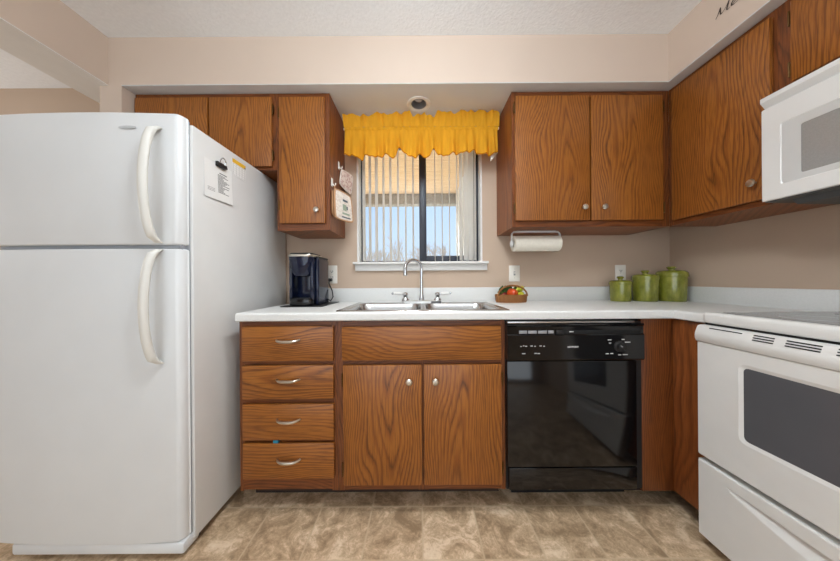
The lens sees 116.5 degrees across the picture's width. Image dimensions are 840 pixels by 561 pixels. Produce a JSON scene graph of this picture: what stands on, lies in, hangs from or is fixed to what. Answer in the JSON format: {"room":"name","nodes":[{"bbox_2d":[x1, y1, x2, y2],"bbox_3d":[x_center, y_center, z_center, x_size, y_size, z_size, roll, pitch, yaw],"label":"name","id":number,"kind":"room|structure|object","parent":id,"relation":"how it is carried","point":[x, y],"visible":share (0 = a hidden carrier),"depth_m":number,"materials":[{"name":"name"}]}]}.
{"room":"kitchen","nodes":[
{"label":"kitchen","id":0,"kind":"room"},
{"bbox_2d":[0,0,107,83],"bbox_3d":[-1.787,-1.179,-0.620,0.217,0.254,4.760,0,0,0],"label":"wall header","id":1,"kind":"structure","parent":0,"point":[52,23],"depth_m":1.22,"materials":[{"name":"beige paint"}]},
{"bbox_2d":[100,85,135,112],"bbox_3d":[-1.659,0.007,1.580,0.118,2.120,0.360,0,0,0],"label":"wall","id":2,"kind":"structure","parent":0,"point":[113,98],"depth_m":1.40,"materials":[{"name":"beige paint"}]},
{"bbox_2d":[0,88,669,303],"bbox_3d":[-1.455,-0.122,1.835,6.592,2.374,0.150,0,0,0],"label":"wall","id":3,"kind":"structure","parent":0,"point":[582,260],"depth_m":1.76,"materials":[{"name":"beige paint"}]},
{"bbox_2d":[135,94,276,182],"bbox_3d":[-1.205,-0.835,1.604,0.795,0.433,0.311,0,0,0],"label":"upper cabinet","id":4,"kind":"object","parent":3,"relation":"attached to","point":[245,125],"visible":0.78,"depth_m":1.45,"materials":[{"name":"brown wood"}]},
{"bbox_2d":[277,93,344,238],"bbox_3d":[-0.657,-0.669,1.589,0.297,0.773,0.340,0,0,0],"label":"upper cabinet","id":5,"kind":"object","parent":3,"relation":"attached to","point":[310,132],"visible":0.98,"depth_m":1.45,"materials":[{"name":"brown wood"}]},
{"bbox_3d":[-0.496,-0.717,1.625,0.026,0.048,0.022,0,0,0],"label":"wall hook","id":6,"kind":"object","parent":5,"relation":"attached to","visible":0},
{"bbox_2d":[339,167,352,193],"bbox_3d":[-0.473,-0.637,1.670,0.021,0.139,0.120,0,0,24],"label":"pot holder","id":7,"kind":"object","parent":6,"relation":"hanging from","point":[346,179],"visible":1,"depth_m":1.66,"materials":[{"name":"fabric"}]},
{"bbox_3d":[-0.495,-0.564,1.495,0.026,0.048,0.022,0,0,0],"label":"wall hook","id":8,"kind":"object","parent":5,"relation":"attached to","visible":0},
{"bbox_2d":[332,190,337,219],"bbox_3d":[-0.498,-0.445,1.519,0.007,0.168,0.082,0,0,5],"label":"pot holder","id":9,"kind":"object","parent":8,"relation":"hanging from","point":[332,190],"visible":0.44,"depth_m":1.50,"materials":[{"name":"beige fabric"}]},
{"bbox_2d":[334,185,352,222],"bbox_3d":[-0.454,-0.452,1.546,0.024,0.204,0.142,0,0,33],"label":"pot holder","id":10,"kind":"object","parent":8,"relation":"hanging from","point":[343,209],"visible":1,"depth_m":1.53,"materials":[{"name":"fabric"}]},
{"bbox_2d":[328,265,336,283],"bbox_3d":[-0.594,-0.041,1.755,0.071,0.122,0.009,0,0,0],"label":"power outlet","id":11,"kind":"object","parent":3,"relation":"attached to","point":[332,269],"visible":0.85,"depth_m":1.75,"materials":[{"name":"white plastic"}]},
{"bbox_2d":[353,148,488,270],"bbox_3d":[0.002,-0.531,1.812,0.900,0.928,0.195,0,0,0],"label":"window","id":12,"kind":"structure","parent":3,"relation":"in","point":[429,263],"depth_m":1.78,"materials":[{"name":"white paint"}]},
{"bbox_2d":[362,149,476,260],"bbox_3d":[-0.004,-0.558,1.797,0.806,0.846,0.068,0,0,0],"label":"vertical blind","id":13,"kind":"object","parent":12,"relation":"attached to","point":[467,193],"visible":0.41,"depth_m":1.78,"materials":[{"name":"white paint"}]},
{"bbox_2d":[342,109,499,160],"bbox_3d":[0.009,-0.901,1.620,0.977,0.310,0.059,0,0,0],"label":"valance","id":14,"kind":"object","parent":3,"relation":"attached to","point":[377,134],"visible":1,"depth_m":1.62,"materials":[{"name":"yellow fabric"}]},
{"bbox_2d":[329,286,631,301],"bbox_3d":[0.432,0.093,1.751,2.520,0.094,0.018,0,0,0],"label":"backsplash","id":15,"kind":"structure","parent":3,"relation":"attached to","point":[602,292],"depth_m":1.74,"materials":[{"name":"grey laminate"}]},
{"bbox_2d":[509,265,519,281],"bbox_3d":[0.637,-0.047,1.750,0.073,0.108,0.018,0,0,0],"label":"light switch","id":16,"kind":"object","parent":3,"relation":"attached to","point":[514,270],"visible":1,"depth_m":1.75,"materials":[{"name":"white plastic"}]},
{"bbox_2d":[496,91,668,235],"bbox_3d":[0.961,-0.685,1.589,0.886,0.763,0.340,0,0,0],"label":"upper cabinet","id":17,"kind":"object","parent":3,"relation":"attached to","point":[596,162],"visible":1,"depth_m":1.45,"materials":[{"name":"brown wood"}]},
{"bbox_2d":[510,231,560,247],"bbox_3d":[0.706,-0.251,1.585,0.316,0.100,0.048,0,0,0],"label":"towel holder","id":18,"kind":"object","parent":17,"relation":"attached to","point":[558,232],"visible":0.61,"depth_m":1.58,"materials":[{"name":"white metal"}]},
{"bbox_2d":[511,236,562,250],"bbox_3d":[0.706,-0.225,1.585,0.276,0.094,0.094,0,0,0],"label":"paper towel roll","id":19,"kind":"object","parent":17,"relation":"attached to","point":[520,243],"visible":0.89,"depth_m":1.54,"materials":[{"name":"white paper"}]},
{"bbox_2d":[615,265,625,279],"bbox_3d":[1.353,-0.046,1.755,0.072,0.118,0.009,0,0,0],"label":"power outlet","id":20,"kind":"object","parent":3,"relation":"attached to","point":[620,270],"visible":0.62,"depth_m":1.75,"materials":[{"name":"white plastic"}]},
{"bbox_2d":[0,0,701,88],"bbox_3d":[-1.463,-1.339,-0.615,6.592,0.060,5.070,0,0,0],"label":"ceiling","id":21,"kind":"structure","parent":0,"point":[112,18],"depth_m":1.30,"materials":[{"name":"white paint"}]},
{"bbox_2d":[0,486,730,560],"bbox_3d":[-1.446,1.095,-0.615,6.592,0.060,5.070,0,0,0],"label":"floor","id":22,"kind":"structure","parent":0,"point":[501,525],"depth_m":1.11,"materials":[{"name":"tile"}]},
{"bbox_2d":[0,112,285,554],"bbox_3d":[-1.249,0.215,1.326,0.711,1.697,0.827,0,0,0],"label":"refrigerator","id":23,"kind":"object","parent":22,"relation":"on","point":[124,284],"visible":0.97,"depth_m":0.98,"materials":[{"name":"white metal"}]},
{"bbox_2d":[204,156,232,204],"bbox_3d":[-0.894,-0.437,1.159,0.007,0.165,0.159,0,0,0],"label":"paper note","id":24,"kind":"object","parent":23,"relation":"attached to","point":[217,181],"visible":1,"depth_m":1.15,"materials":[{"name":"grey paper"}]},
{"bbox_2d":[208,173,228,196],"bbox_3d":[-0.894,-0.434,1.158,0.003,0.095,0.126,0,0,0],"label":"print","id":25,"kind":"object","parent":24,"relation":"attached to","point":[218,183],"depth_m":1.16,"materials":[{"name":"grey paper"}]},
{"bbox_2d":[215,157,227,169],"bbox_3d":[-0.887,-0.527,1.166,0.018,0.046,0.056,0,0,0],"label":"binder clip","id":26,"kind":"object","parent":23,"relation":"attached to","point":[219,164],"visible":1,"depth_m":1.16,"materials":[{"name":"black plastic"}]},
{"bbox_2d":[232,158,245,181],"bbox_3d":[-0.897,-0.547,1.290,0.002,0.080,0.093,0,0,0],"label":"paper note","id":27,"kind":"object","parent":23,"relation":"attached to","point":[238,169],"visible":1,"depth_m":1.28,"materials":[{"name":"white paper"}]},
{"bbox_2d":[239,321,345,492],"bbox_3d":[-0.599,0.623,1.438,0.449,0.872,0.594,0,0,0],"label":"base cabinet","id":28,"kind":"object","parent":22,"relation":"on","point":[289,369],"visible":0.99,"depth_m":1.17,"materials":[{"name":"brown wood"}]},
{"bbox_2d":[338,320,505,491],"bbox_3d":[0.008,0.619,1.439,0.764,0.872,0.592,0,0,0],"label":"base cabinet","id":29,"kind":"object","parent":22,"relation":"on","point":[421,403],"visible":0.98,"depth_m":1.17,"materials":[{"name":"brown wood"}]},
{"bbox_2d":[235,286,839,322],"bbox_3d":[0.432,0.111,1.399,2.520,0.130,0.721,0,0,0],"label":"countertop","id":30,"kind":"structure","parent":29,"relation":"on","point":[542,302],"depth_m":1.25,"materials":[{"name":"grey laminate"}]},
{"bbox_2d":[280,302,337,306],"bbox_3d":[-0.652,0.143,1.577,0.233,0.004,0.315,0,0,0],"label":"mat","id":31,"kind":"object","parent":30,"relation":"on","point":[327,303],"visible":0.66,"depth_m":1.46,"materials":[{"name":"black plastic"}]},
{"bbox_2d":[288,253,333,305],"bbox_3d":[-0.646,-0.007,1.590,0.183,0.295,0.322,0,0,0],"label":"coffee maker","id":32,"kind":"object","parent":31,"relation":"on","point":[308,272],"visible":1,"depth_m":1.48,"materials":[{"name":"plastic"}]},
{"bbox_2d":[292,297,309,298],"bbox_3d":[-0.665,0.099,1.486,0.111,0.003,0.081,0,0,0],"label":"drip tray","id":33,"kind":"object","parent":32,"relation":"on","point":[292,297],"depth_m":1.46,"materials":[{"name":"black plastic"}]},
{"bbox_2d":[391,258,450,302],"bbox_3d":[0.007,0.002,1.591,0.347,0.269,0.138,0,0,-19],"label":"faucet","id":34,"kind":"object","parent":30,"relation":"on","point":[405,299],"visible":1,"depth_m":1.58,"materials":[{"name":"silver metal"}]},
{"bbox_2d":[336,302,508,320],"bbox_3d":[0.014,0.227,1.421,0.811,0.180,0.447,0,0,0],"label":"sink","id":35,"kind":"object","parent":30,"relation":"in","point":[378,306],"visible":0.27,"depth_m":1.56,"materials":[{"name":"silver metal"}]},
{"bbox_2d":[495,285,527,302],"bbox_3d":[0.574,0.081,1.640,0.204,0.112,0.122,0,0,0],"label":"basket","id":36,"kind":"object","parent":30,"relation":"on","point":[499,298],"visible":0.94,"depth_m":1.59,"materials":[{"name":"wicker"}]},
{"bbox_2d":[498,286,516,294],"bbox_3d":[0.562,0.069,1.659,0.130,0.075,0.026,0,0,0],"label":"leafy greens","id":37,"kind":"object","parent":36,"relation":"in","point":[506,288],"visible":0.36,"depth_m":1.66,"materials":[{"name":"green plant"}]},
{"bbox_2d":[507,287,517,294],"bbox_3d":[0.579,0.078,1.630,0.060,0.080,0.060,0,0,45],"label":"pepper","id":38,"kind":"object","parent":36,"relation":"in","point":[510,291],"visible":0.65,"depth_m":1.61,"materials":[{"name":"red food"}]},
{"bbox_2d":[608,276,632,301],"bbox_3d":[1.280,0.052,1.662,0.122,0.159,0.122,0,0,0],"label":"canister","id":39,"kind":"object","parent":30,"relation":"on","point":[620,290],"visible":0.99,"depth_m":1.62,"materials":[{"name":"green ceramic"}]},
{"bbox_2d":[609,285,631,301],"bbox_3d":[1.281,0.079,1.662,0.115,0.106,0.115,0,0,0],"label":"jar","id":40,"kind":"object","parent":39,"relation":"on","point":[619,293],"depth_m":1.62,"materials":[{"name":"green ceramic"}]},
{"bbox_2d":[631,270,659,301],"bbox_3d":[1.433,0.032,1.655,0.143,0.197,0.143,0,0,0],"label":"canister","id":41,"kind":"object","parent":30,"relation":"on","point":[645,287],"visible":0.98,"depth_m":1.60,"materials":[{"name":"green ceramic"}]},
{"bbox_2d":[632,280,658,301],"bbox_3d":[1.434,0.063,1.655,0.134,0.136,0.134,0,0,0],"label":"jar","id":42,"kind":"object","parent":41,"relation":"on","point":[642,290],"depth_m":1.60,"materials":[{"name":"green ceramic"}]},
{"bbox_2d":[655,266,689,301],"bbox_3d":[1.587,0.020,1.640,0.160,0.219,0.160,0,0,0],"label":"canister","id":43,"kind":"object","parent":30,"relation":"on","point":[673,284],"visible":0.82,"depth_m":1.58,"materials":[{"name":"green ceramic"}]},
{"bbox_2d":[659,277,688,301],"bbox_3d":[1.587,0.053,1.640,0.150,0.153,0.150,0,0,0],"label":"jar","id":44,"kind":"object","parent":43,"relation":"on","point":[671,289],"depth_m":1.58,"materials":[{"name":"green ceramic"}]},
{"bbox_2d":[505,319,644,492],"bbox_3d":[0.701,0.616,1.427,0.622,0.868,0.606,0,0,0],"label":"dishwasher","id":45,"kind":"object","parent":22,"relation":"on","point":[573,389],"visible":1,"depth_m":1.16,"materials":[{"name":"black plastic"}]},
{"bbox_2d":[624,319,705,510],"bbox_3d":[1.146,0.611,1.393,0.263,0.872,0.685,0,0,0],"label":"base cabinet","id":46,"kind":"object","parent":22,"relation":"on","point":[669,368],"visible":0.38,"depth_m":1.19,"materials":[{"name":"brown wood"}]},
{"bbox_2d":[695,311,839,560],"bbox_3d":[1.386,0.583,0.659,0.581,0.924,0.755,0,0,0],"label":"range","id":47,"kind":"object","parent":22,"relation":"on","point":[769,382],"visible":1,"depth_m":0.83,"materials":[{"name":"white metal"}]},
{"bbox_2d":[704,311,839,341],"bbox_3d":[1.397,0.143,0.659,0.552,0.044,0.751,0,0,0],"label":"cooktop","id":48,"kind":"object","parent":47,"relation":"in","point":[823,326],"depth_m":0.84,"materials":[{"name":"white metal"}]},
{"bbox_2d":[108,0,768,84],"bbox_3d":[0.003,-1.192,-0.620,3.362,0.254,4.760,0,0,0],"label":"soffit","id":49,"kind":"structure","parent":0,"point":[570,57],"depth_m":1.40,"materials":[{"name":"beige paint"}]},
{"bbox_2d":[0,17,107,102],"bbox_3d":[-1.786,-1.050,-0.620,0.216,0.004,4.760,0,0,0],"label":"trim","id":50,"kind":"structure","parent":49,"relation":"attached to","point":[13,40],"depth_m":1.24,"materials":[{"name":"light beige paint"}]},
{"bbox_2d":[715,0,737,19],"bbox_3d":[1.336,-1.196,1.131,0.001,0.041,0.089,0,0,0],"label":"wall lettering","id":51,"kind":"object","parent":49,"relation":"attached to","point":[727,8],"depth_m":1.13},
{"bbox_2d":[778,0,839,89],"bbox_3d":[1.535,-0.897,0.629,0.300,0.347,0.780,0,0,0],"label":"upper cabinet","id":52,"kind":"object","parent":49,"relation":"attached to","point":[808,30],"visible":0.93,"depth_m":0.94,"materials":[{"name":"brown wood"}]},
{"bbox_2d":[760,58,839,203],"bbox_3d":[1.512,-0.499,0.641,0.352,0.426,0.758,0,0,0],"label":"microwave","id":53,"kind":"object","parent":52,"relation":"attached to","point":[800,121],"visible":1,"depth_m":0.91,"materials":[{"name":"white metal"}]},
{"bbox_2d":[122,0,786,119],"bbox_3d":[0.039,-1.063,-0.620,3.292,0.004,4.760,0,0,0],"label":"soffit underside","id":54,"kind":"structure","parent":0,"point":[358,99],"depth_m":1.44,"materials":[{"name":"white paint"}]},
{"bbox_2d":[407,96,430,112],"bbox_3d":[-0.008,-1.103,1.567,0.145,0.097,0.145,0,0,0],"label":"recessed light","id":55,"kind":"object","parent":54,"relation":"in","point":[418,104],"visible":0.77,"depth_m":1.59,"materials":[{"name":"white paint"}]},
{"bbox_2d":[456,187,463,255],"bbox_3d":[0.620,-0.129,3.090,0.158,2.360,1.580,0,0,0],"label":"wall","id":56,"kind":"structure","parent":0,"point":[458,187],"depth_m":3.62,"materials":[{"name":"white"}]},
{"bbox_2d":[670,204,839,289],"bbox_3d":[1.761,-0.144,-0.620,0.140,2.374,4.760,0,0,0],"label":"wall","id":57,"kind":"structure","parent":0,"point":[799,249],"depth_m":1.27,"materials":[{"name":"beige paint"}]},
{"bbox_2d":[669,8,835,226],"bbox_3d":[1.522,-0.689,1.252,0.329,0.763,0.466,0,0,0],"label":"upper cabinet","id":58,"kind":"object","parent":57,"relation":"attached to","point":[715,126],"visible":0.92,"depth_m":1.19,"materials":[{"name":"brown wood"}]},
{"bbox_2d":[688,286,839,310],"bbox_3d":[1.683,0.084,1.390,0.018,0.094,0.703,0,0,0],"label":"backsplash","id":59,"kind":"structure","parent":57,"relation":"attached to","point":[798,299],"depth_m":1.24,"materials":[{"name":"grey laminate"}]},
{"label":"outside","id":60,"kind":"structure","parent":0,"visible":0},
{"bbox_3d":[0.008,1.185,47.600,120.000,0.140,84.800,0,0,0],"label":"field","id":61,"kind":"object","parent":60,"visible":0},
{"bbox_2d":[366,250,393,260],"bbox_3d":[-2.193,-0.335,13.917,2.734,2.971,1.707,0,0,39],"label":"bare tree","id":62,"kind":"object","parent":61,"relation":"on","point":[386,259],"visible":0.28,"depth_m":13.80,"materials":[{"name":"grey plant"}]},
{"bbox_2d":[366,250,393,260],"bbox_3d":[-3.313,-0.862,21.390,1.775,4.041,2.712,0,0,-45],"label":"bare tree","id":63,"kind":"object","parent":61,"relation":"on","point":[380,250],"visible":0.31,"depth_m":21.47,"materials":[{"name":"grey plant"}]},
{"bbox_2d":[385,235,411,260],"bbox_3d":[-1.893,-1.757,26.806,2.755,5.810,3.343,0,0,41],"label":"bare tree","id":64,"kind":"object","parent":61,"relation":"on","point":[394,252],"visible":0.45,"depth_m":26.45,"materials":[{"name":"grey plant"}]},
{"bbox_2d":[392,245,417,260],"bbox_3d":[-0.450,-0.820,20.224,3.222,3.915,3.611,0,0,-43],"label":"bare tree","id":65,"kind":"object","parent":61,"relation":"on","point":[403,245],"visible":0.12,"depth_m":19.92,"materials":[{"name":"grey plant"}]},
{"bbox_2d":[407,247,437,260],"bbox_3d":[0.404,-1.341,26.980,3.067,4.946,3.784,0,0,17],"label":"bare tree","id":66,"kind":"object","parent":61,"relation":"on","point":[418,256],"visible":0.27,"depth_m":26.53,"materials":[{"name":"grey plant"}]},
{"bbox_2d":[416,241,437,259],"bbox_3d":[0.382,-0.586,14.733,1.482,3.437,2.428,0,0,0],"label":"bare tree","id":67,"kind":"object","parent":61,"relation":"on","point":[428,245],"visible":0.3,"depth_m":15.00,"materials":[{"name":"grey plant"}]},
{"bbox_2d":[437,243,455,255],"bbox_3d":[2.314,-0.945,21.208,2.160,4.128,2.792,0,0,0],"label":"bare tree","id":68,"kind":"object","parent":61,"relation":"on","point":[444,249],"visible":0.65,"depth_m":21.18,"materials":[{"name":"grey plant"}]},
{"bbox_3d":[0.008,1.125,3.560,16.000,0.100,3.280,0,0,0],"label":"floor","id":69,"kind":"structure","parent":0,"visible":0},
{"bbox_2d":[365,150,462,206],"bbox_3d":[-0.501,-0.141,2.980,7.000,2.400,2.120,0,0,0],"label":"porch roof","id":70,"kind":"structure","parent":69,"relation":"on","point":[445,159],"depth_m":3.39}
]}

